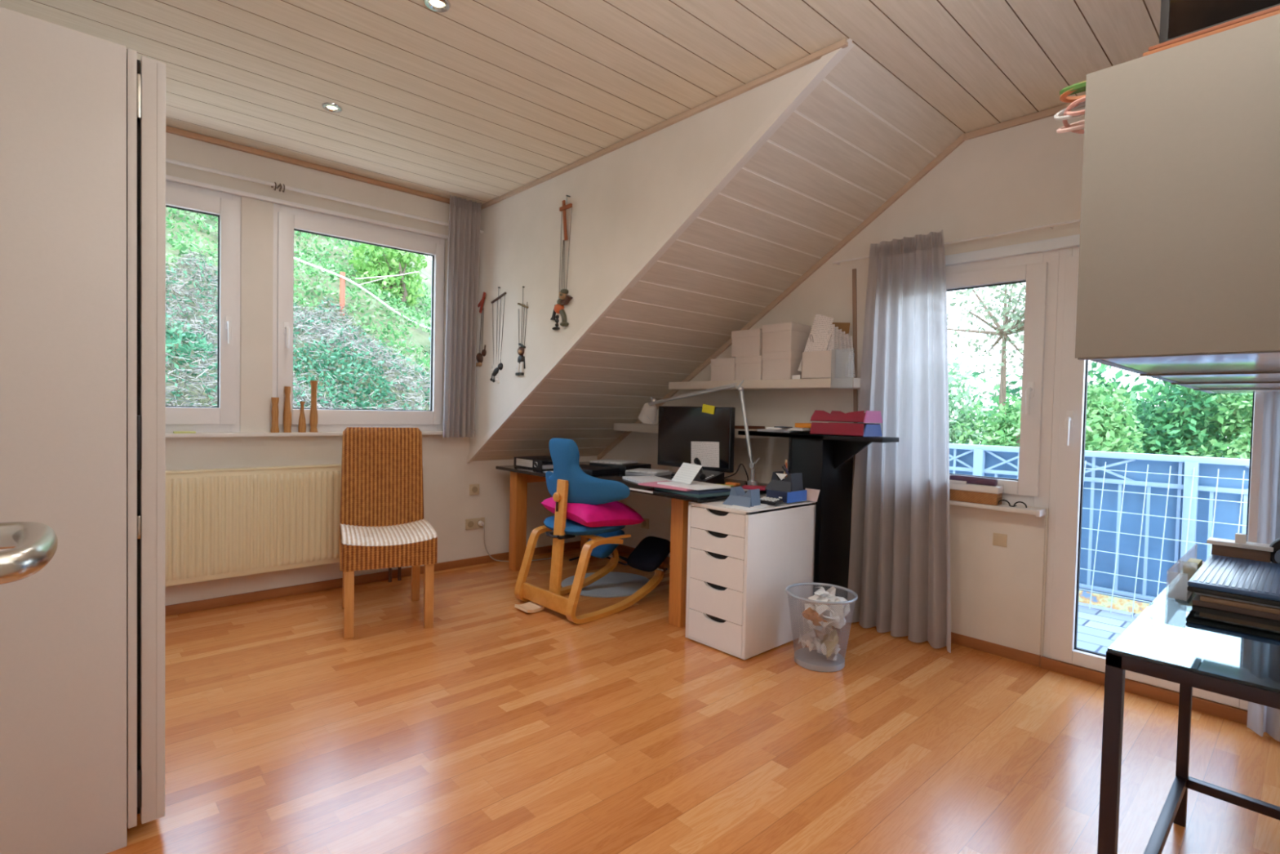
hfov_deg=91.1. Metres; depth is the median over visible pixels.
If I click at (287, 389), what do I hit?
candle holder
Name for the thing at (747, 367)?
storage box
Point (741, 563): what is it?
drawer unit
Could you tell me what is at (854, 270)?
wooden lath
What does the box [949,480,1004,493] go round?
tray
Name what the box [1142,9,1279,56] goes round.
board
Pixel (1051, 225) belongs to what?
curtain rod
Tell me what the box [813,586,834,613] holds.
paper scrap
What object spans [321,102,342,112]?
recessed light
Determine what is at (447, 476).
wall
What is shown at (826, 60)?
trim
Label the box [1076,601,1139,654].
floor
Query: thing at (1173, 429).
bush
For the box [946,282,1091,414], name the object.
tree
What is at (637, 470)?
magazine
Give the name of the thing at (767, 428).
magazine
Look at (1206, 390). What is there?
upper cabinet
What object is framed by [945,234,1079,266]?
trim
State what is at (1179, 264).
upper cabinet
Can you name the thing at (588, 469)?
folder
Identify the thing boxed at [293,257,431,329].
rope fence
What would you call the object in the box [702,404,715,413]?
sticky note
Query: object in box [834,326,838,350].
envelope
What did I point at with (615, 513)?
cushion
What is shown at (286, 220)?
window
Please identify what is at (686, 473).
sheet
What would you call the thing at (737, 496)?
desk organizer
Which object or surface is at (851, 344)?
envelope
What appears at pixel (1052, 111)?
trim
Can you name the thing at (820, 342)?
bundle
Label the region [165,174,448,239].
trim
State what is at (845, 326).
cardboard sheet
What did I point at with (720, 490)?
folder
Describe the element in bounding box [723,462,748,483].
cable
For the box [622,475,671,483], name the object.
paper stack
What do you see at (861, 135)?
ceiling
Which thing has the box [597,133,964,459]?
trim
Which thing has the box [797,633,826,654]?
paper scrap
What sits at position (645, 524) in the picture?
wall socket
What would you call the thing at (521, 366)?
marionette
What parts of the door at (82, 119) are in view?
rail, door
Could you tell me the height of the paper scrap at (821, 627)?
0.141 m
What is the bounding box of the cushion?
[539,497,644,527]
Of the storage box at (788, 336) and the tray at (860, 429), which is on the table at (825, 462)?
the tray at (860, 429)
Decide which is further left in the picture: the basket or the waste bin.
the waste bin
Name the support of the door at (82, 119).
on the floor at (496, 726)
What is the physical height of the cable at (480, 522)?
0.322 m
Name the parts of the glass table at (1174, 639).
leg, leg, frame, glass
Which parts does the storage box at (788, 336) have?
lid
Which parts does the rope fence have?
post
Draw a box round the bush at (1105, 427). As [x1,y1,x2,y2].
[1084,378,1146,453]
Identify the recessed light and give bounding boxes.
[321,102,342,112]
[423,0,450,12]
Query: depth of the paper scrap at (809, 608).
2.87 m
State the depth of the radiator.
3.52 m
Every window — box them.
[165,180,240,432]
[272,203,444,431]
[945,249,1059,508]
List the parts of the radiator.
ribbed panel, panel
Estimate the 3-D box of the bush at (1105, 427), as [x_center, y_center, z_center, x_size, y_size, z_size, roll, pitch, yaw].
[6.425,1.505,9.049,2.050,4.314,1.410,0,2,-43]
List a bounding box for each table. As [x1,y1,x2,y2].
[737,430,898,599]
[1097,569,1279,853]
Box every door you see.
[0,6,165,853]
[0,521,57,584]
[1043,246,1264,710]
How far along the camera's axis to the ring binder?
4.45 m
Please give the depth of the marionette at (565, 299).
3.72 m
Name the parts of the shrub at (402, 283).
stem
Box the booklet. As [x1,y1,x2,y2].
[742,484,766,489]
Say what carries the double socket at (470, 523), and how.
attached to the wall at (447, 476)
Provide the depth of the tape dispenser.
1.64 m
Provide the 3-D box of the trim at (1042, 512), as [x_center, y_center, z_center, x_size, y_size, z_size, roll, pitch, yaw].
[1.845,0.394,2.891,0.090,0.030,0.015,0,2,-43]
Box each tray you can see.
[809,409,882,422]
[809,422,882,436]
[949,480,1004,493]
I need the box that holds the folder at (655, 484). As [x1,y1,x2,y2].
[638,480,694,491]
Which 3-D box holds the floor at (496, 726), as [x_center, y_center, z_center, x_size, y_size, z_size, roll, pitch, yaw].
[-0.367,1.121,2.388,4.070,0.060,4.430,0,2,-43]
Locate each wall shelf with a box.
[613,422,769,438]
[668,377,860,391]
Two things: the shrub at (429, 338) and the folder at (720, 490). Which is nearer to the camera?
the folder at (720, 490)
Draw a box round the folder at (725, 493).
[654,487,729,497]
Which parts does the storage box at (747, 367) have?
lid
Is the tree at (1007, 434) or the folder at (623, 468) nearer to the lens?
the folder at (623, 468)
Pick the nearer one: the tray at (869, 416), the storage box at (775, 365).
the tray at (869, 416)
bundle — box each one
[797,313,833,371]
[807,329,831,351]
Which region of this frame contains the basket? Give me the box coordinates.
[949,480,1004,505]
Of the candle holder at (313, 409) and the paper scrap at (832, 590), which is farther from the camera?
the candle holder at (313, 409)
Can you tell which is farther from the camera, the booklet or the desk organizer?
the booklet
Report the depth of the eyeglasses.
2.97 m
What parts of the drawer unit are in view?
drawer, drawer, drawer, drawer, drawer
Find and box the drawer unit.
[684,493,815,659]
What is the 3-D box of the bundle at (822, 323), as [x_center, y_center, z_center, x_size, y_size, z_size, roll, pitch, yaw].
[1.004,-0.468,3.595,0.008,0.359,0.219,0,2,-43]
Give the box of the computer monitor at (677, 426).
[657,405,735,476]
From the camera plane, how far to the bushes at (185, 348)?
6.46 m
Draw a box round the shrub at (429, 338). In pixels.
[423,337,431,355]
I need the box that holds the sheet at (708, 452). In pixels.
[691,441,719,467]
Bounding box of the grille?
[165,463,341,474]
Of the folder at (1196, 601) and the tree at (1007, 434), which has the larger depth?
the tree at (1007, 434)
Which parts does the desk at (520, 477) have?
leg, leg, leg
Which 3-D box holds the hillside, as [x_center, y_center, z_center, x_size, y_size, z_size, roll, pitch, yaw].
[-5.043,-1.648,8.987,14.000,10.337,10.000,0,2,-43]
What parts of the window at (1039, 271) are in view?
handle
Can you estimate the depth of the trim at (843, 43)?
3.00 m
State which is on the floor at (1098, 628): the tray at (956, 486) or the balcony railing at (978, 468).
the balcony railing at (978, 468)
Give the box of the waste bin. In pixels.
[785,582,857,672]
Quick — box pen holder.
[764,471,803,492]
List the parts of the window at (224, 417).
handle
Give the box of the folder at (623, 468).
[589,462,651,472]
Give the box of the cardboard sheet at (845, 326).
[831,322,850,333]
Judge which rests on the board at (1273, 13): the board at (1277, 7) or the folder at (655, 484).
the board at (1277, 7)
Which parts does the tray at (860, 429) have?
panel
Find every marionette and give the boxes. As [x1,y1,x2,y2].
[475,291,486,366]
[489,286,506,383]
[515,286,528,375]
[550,195,573,329]
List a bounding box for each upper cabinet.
[1053,13,1279,373]
[1139,370,1279,382]
[1170,381,1279,388]
[1192,388,1279,393]
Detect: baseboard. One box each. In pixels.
[164,540,580,616]
[616,543,1040,666]
[1040,656,1247,724]
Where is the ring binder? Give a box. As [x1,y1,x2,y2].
[513,455,553,470]
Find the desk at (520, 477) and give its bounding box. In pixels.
[495,461,768,627]
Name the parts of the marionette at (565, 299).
arm, leg, leg, arm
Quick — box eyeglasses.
[997,499,1026,507]
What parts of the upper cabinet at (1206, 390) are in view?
door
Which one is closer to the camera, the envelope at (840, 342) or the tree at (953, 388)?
the envelope at (840, 342)
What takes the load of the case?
in the basket
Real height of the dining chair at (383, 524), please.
1.028 m
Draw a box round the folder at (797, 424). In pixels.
[795,422,811,427]
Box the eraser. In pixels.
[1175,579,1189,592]
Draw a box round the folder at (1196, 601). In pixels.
[1191,594,1279,620]
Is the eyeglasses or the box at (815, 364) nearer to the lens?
the eyeglasses
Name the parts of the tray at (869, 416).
panel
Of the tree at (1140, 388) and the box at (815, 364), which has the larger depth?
the tree at (1140, 388)
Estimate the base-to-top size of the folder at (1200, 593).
0.006 m
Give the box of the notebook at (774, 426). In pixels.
[773,426,792,427]
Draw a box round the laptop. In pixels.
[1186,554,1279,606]
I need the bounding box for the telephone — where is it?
[693,457,724,484]
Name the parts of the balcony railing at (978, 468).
post, rail, rail, fabric strip, rail, post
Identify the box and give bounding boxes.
[711,357,736,381]
[731,328,762,357]
[735,355,762,380]
[761,322,810,352]
[761,351,801,379]
[766,488,807,502]
[800,350,854,378]
[1206,533,1273,562]
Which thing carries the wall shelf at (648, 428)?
attached to the wall at (1028, 175)
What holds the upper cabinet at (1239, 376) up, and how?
attached to the wall
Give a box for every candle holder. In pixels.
[271,397,279,432]
[283,386,291,432]
[297,401,306,432]
[309,380,318,432]
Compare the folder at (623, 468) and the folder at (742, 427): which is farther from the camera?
the folder at (623, 468)
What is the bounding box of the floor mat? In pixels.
[560,571,649,597]
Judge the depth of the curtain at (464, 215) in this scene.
4.35 m
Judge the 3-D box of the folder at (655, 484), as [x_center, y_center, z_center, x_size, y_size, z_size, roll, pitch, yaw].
[0.196,0.318,3.405,0.340,0.008,0.240,3,2,43]
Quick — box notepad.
[173,431,195,433]
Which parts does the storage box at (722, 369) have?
lid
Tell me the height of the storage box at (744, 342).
0.165 m
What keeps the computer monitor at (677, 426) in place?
on the desk at (520, 477)
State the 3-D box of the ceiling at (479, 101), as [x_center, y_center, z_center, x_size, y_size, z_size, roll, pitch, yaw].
[-0.281,-1.538,2.374,4.190,0.060,4.480,0,2,-43]
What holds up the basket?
on the windowsill at (1021, 509)
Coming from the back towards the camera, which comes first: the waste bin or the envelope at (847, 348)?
the envelope at (847, 348)
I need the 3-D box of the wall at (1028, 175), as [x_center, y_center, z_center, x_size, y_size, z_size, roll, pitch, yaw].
[1.202,-0.210,3.837,0.232,2.709,4.530,0,2,-43]
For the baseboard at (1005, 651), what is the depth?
3.10 m
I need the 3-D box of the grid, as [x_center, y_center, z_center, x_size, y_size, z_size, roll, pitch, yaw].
[3.004,0.681,3.764,0.160,0.909,1.100,0,2,-43]
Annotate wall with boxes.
[165,132,597,605]
[469,42,854,453]
[600,106,1084,656]
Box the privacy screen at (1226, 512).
[949,448,1248,603]
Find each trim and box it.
[165,125,449,204]
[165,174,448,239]
[466,38,853,463]
[480,38,848,209]
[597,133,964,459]
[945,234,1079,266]
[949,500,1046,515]
[963,102,1084,140]
[1035,508,1045,516]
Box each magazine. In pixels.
[625,467,669,473]
[757,429,809,432]
[766,426,810,431]
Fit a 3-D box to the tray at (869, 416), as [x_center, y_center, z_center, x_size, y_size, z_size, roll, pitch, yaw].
[1.104,-0.058,3.367,0.194,0.062,0.318,0,2,-43]
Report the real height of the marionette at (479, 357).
0.523 m
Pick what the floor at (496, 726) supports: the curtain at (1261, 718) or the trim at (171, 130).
the curtain at (1261, 718)
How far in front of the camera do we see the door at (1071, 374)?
2.85 m
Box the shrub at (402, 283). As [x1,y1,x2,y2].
[342,242,428,306]
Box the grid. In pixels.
[1079,460,1248,617]
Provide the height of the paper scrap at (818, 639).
0.108 m
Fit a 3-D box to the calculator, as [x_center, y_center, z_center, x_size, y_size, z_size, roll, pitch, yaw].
[0.641,0.370,3.144,0.130,0.029,0.076,3,2,42]
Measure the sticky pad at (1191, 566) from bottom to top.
0.046 m
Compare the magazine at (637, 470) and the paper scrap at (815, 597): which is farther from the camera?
the magazine at (637, 470)
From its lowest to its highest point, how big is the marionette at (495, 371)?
0.661 m
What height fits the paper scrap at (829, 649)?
0.121 m
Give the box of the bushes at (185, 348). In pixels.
[165,251,430,409]
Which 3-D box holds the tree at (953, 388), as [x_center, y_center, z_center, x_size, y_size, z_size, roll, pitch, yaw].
[5.522,1.162,11.142,2.572,4.845,1.627,1,2,-22]
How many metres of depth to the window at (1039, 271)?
2.96 m
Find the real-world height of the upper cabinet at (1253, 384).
0.518 m
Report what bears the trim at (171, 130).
attached to the wall at (447, 476)
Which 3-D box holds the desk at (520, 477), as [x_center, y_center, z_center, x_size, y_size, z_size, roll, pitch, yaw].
[-0.091,0.682,4.140,0.848,0.732,2.003,0,2,-43]
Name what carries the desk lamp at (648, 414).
on the desk at (520, 477)
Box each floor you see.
[106,547,1279,853]
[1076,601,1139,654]
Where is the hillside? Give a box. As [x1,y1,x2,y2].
[165,207,431,409]
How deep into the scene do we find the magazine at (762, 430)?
3.66 m
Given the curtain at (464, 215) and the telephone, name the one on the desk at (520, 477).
the telephone
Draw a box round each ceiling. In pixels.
[0,0,1160,204]
[471,44,963,461]
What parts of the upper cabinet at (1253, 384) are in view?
door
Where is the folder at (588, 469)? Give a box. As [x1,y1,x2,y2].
[579,464,619,475]
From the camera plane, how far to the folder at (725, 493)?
3.22 m
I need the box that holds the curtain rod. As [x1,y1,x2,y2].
[832,218,1080,264]
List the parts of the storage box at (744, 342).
lid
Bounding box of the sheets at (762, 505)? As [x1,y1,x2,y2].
[725,502,783,510]
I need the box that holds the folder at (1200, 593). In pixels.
[1195,591,1279,608]
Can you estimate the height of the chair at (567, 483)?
0.990 m
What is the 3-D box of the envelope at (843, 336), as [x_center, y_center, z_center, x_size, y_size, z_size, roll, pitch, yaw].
[1.119,-0.410,3.609,0.007,0.270,0.161,0,2,-43]
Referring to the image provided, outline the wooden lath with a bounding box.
[852,268,857,474]
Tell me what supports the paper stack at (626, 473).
on the desk at (520, 477)
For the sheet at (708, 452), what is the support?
attached to the computer monitor at (677, 426)
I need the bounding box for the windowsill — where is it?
[165,431,475,437]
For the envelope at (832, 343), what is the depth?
3.52 m
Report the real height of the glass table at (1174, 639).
0.750 m
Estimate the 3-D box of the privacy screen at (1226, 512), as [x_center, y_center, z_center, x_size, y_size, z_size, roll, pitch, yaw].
[3.008,0.663,3.997,0.006,0.936,4.000,0,2,-43]
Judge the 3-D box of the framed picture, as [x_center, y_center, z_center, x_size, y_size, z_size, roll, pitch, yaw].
[1.026,-0.833,0.962,0.018,0.360,0.345,0,2,-43]
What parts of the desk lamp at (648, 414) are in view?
lamp shade, arm, arm, knob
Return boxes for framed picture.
[1159,0,1279,44]
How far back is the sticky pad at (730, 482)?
3.69 m
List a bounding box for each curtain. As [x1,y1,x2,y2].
[442,195,481,437]
[845,229,951,653]
[1246,391,1279,741]
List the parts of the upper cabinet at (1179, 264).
cord, cable coil, cord, cord, cord, cord, cord, door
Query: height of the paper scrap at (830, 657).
0.149 m
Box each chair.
[338,426,437,639]
[514,438,670,623]
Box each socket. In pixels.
[465,517,484,529]
[469,484,479,494]
[640,517,648,528]
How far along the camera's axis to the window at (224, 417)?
3.50 m
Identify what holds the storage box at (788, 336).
on the storage box at (775, 365)
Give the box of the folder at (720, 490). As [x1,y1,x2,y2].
[653,486,730,494]
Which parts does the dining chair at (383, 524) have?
leg, leg, backrest, seat, leg, leg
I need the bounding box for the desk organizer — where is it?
[722,486,760,507]
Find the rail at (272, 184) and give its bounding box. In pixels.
[165,157,483,233]
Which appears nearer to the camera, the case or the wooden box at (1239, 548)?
the wooden box at (1239, 548)
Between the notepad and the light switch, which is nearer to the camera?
the light switch
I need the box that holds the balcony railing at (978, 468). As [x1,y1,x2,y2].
[949,443,1249,613]
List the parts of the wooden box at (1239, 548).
box lid, lid knob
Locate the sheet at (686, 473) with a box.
[671,462,702,484]
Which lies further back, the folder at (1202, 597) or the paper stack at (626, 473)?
the paper stack at (626, 473)
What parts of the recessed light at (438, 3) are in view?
bulb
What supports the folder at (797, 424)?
on the magazine at (767, 428)
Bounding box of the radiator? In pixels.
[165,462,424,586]
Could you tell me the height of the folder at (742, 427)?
0.018 m
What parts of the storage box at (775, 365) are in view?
lid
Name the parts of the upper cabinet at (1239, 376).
door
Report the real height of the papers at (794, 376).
0.022 m
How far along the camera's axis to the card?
3.27 m
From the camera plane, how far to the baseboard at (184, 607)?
3.88 m
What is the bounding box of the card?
[804,488,820,502]
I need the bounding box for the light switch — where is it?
[992,532,1007,546]
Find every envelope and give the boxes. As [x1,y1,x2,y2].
[826,324,835,350]
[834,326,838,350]
[838,328,842,351]
[841,331,847,377]
[844,333,851,377]
[848,336,855,377]
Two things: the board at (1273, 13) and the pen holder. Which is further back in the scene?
the pen holder
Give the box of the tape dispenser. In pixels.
[1269,537,1279,564]
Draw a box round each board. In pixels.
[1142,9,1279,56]
[1148,4,1279,51]
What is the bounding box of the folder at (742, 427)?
[734,425,764,429]
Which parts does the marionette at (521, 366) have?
arm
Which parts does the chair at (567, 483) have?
knob, post, seat, backrest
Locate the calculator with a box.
[760,496,782,506]
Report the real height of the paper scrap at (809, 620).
0.200 m
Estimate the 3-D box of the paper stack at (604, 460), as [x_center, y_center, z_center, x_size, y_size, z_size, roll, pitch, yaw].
[-0.187,0.251,4.545,0.270,0.012,0.220,2,2,30]
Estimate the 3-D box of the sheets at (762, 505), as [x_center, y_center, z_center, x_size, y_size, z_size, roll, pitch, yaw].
[0.593,0.384,3.140,0.422,0.006,0.187,0,2,-43]
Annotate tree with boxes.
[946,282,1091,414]
[948,356,999,444]
[949,361,1246,457]
[951,395,1021,447]
[1187,392,1253,458]
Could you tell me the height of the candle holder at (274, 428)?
0.205 m
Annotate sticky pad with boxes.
[725,481,740,485]
[1182,558,1202,580]
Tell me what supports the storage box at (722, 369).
on the wall shelf at (853, 383)
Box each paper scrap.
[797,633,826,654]
[801,606,827,626]
[801,620,826,641]
[804,594,816,639]
[808,592,836,635]
[808,626,822,653]
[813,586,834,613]
[821,629,838,657]
[822,586,849,629]
[825,629,840,660]
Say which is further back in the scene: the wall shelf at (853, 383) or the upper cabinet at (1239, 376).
the wall shelf at (853, 383)
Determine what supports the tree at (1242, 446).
on the ground
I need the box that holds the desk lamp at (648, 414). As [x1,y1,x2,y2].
[638,379,759,485]
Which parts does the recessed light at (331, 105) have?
bulb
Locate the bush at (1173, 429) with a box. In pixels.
[1113,377,1251,457]
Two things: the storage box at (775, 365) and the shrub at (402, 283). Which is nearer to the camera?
the storage box at (775, 365)
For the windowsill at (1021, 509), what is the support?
attached to the wall at (1028, 175)
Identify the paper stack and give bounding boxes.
[590,458,637,464]
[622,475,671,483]
[625,471,672,475]
[657,480,730,490]
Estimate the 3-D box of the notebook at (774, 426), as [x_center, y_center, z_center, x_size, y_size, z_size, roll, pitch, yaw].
[0.823,0.001,3.607,0.082,0.006,0.070,0,2,-43]
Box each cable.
[477,520,551,561]
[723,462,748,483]
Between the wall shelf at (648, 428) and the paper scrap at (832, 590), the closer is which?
the paper scrap at (832, 590)
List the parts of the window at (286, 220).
handle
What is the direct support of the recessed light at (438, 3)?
in the ceiling at (479, 101)
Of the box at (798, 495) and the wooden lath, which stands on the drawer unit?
the box at (798, 495)
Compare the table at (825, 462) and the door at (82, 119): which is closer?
the door at (82, 119)
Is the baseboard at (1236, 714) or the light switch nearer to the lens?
the baseboard at (1236, 714)
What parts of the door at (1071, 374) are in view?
handle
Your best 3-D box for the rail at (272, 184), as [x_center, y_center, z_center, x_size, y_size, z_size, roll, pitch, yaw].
[-2.153,-1.379,3.574,2.760,0.049,0.094,0,2,-43]
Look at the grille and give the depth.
3.56 m
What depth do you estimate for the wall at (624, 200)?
3.59 m
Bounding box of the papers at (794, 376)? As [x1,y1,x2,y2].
[791,374,801,378]
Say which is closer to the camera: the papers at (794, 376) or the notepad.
the notepad
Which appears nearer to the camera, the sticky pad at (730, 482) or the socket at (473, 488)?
the sticky pad at (730, 482)
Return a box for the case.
[949,474,997,486]
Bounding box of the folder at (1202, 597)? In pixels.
[1200,595,1279,614]
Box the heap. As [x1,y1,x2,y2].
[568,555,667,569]

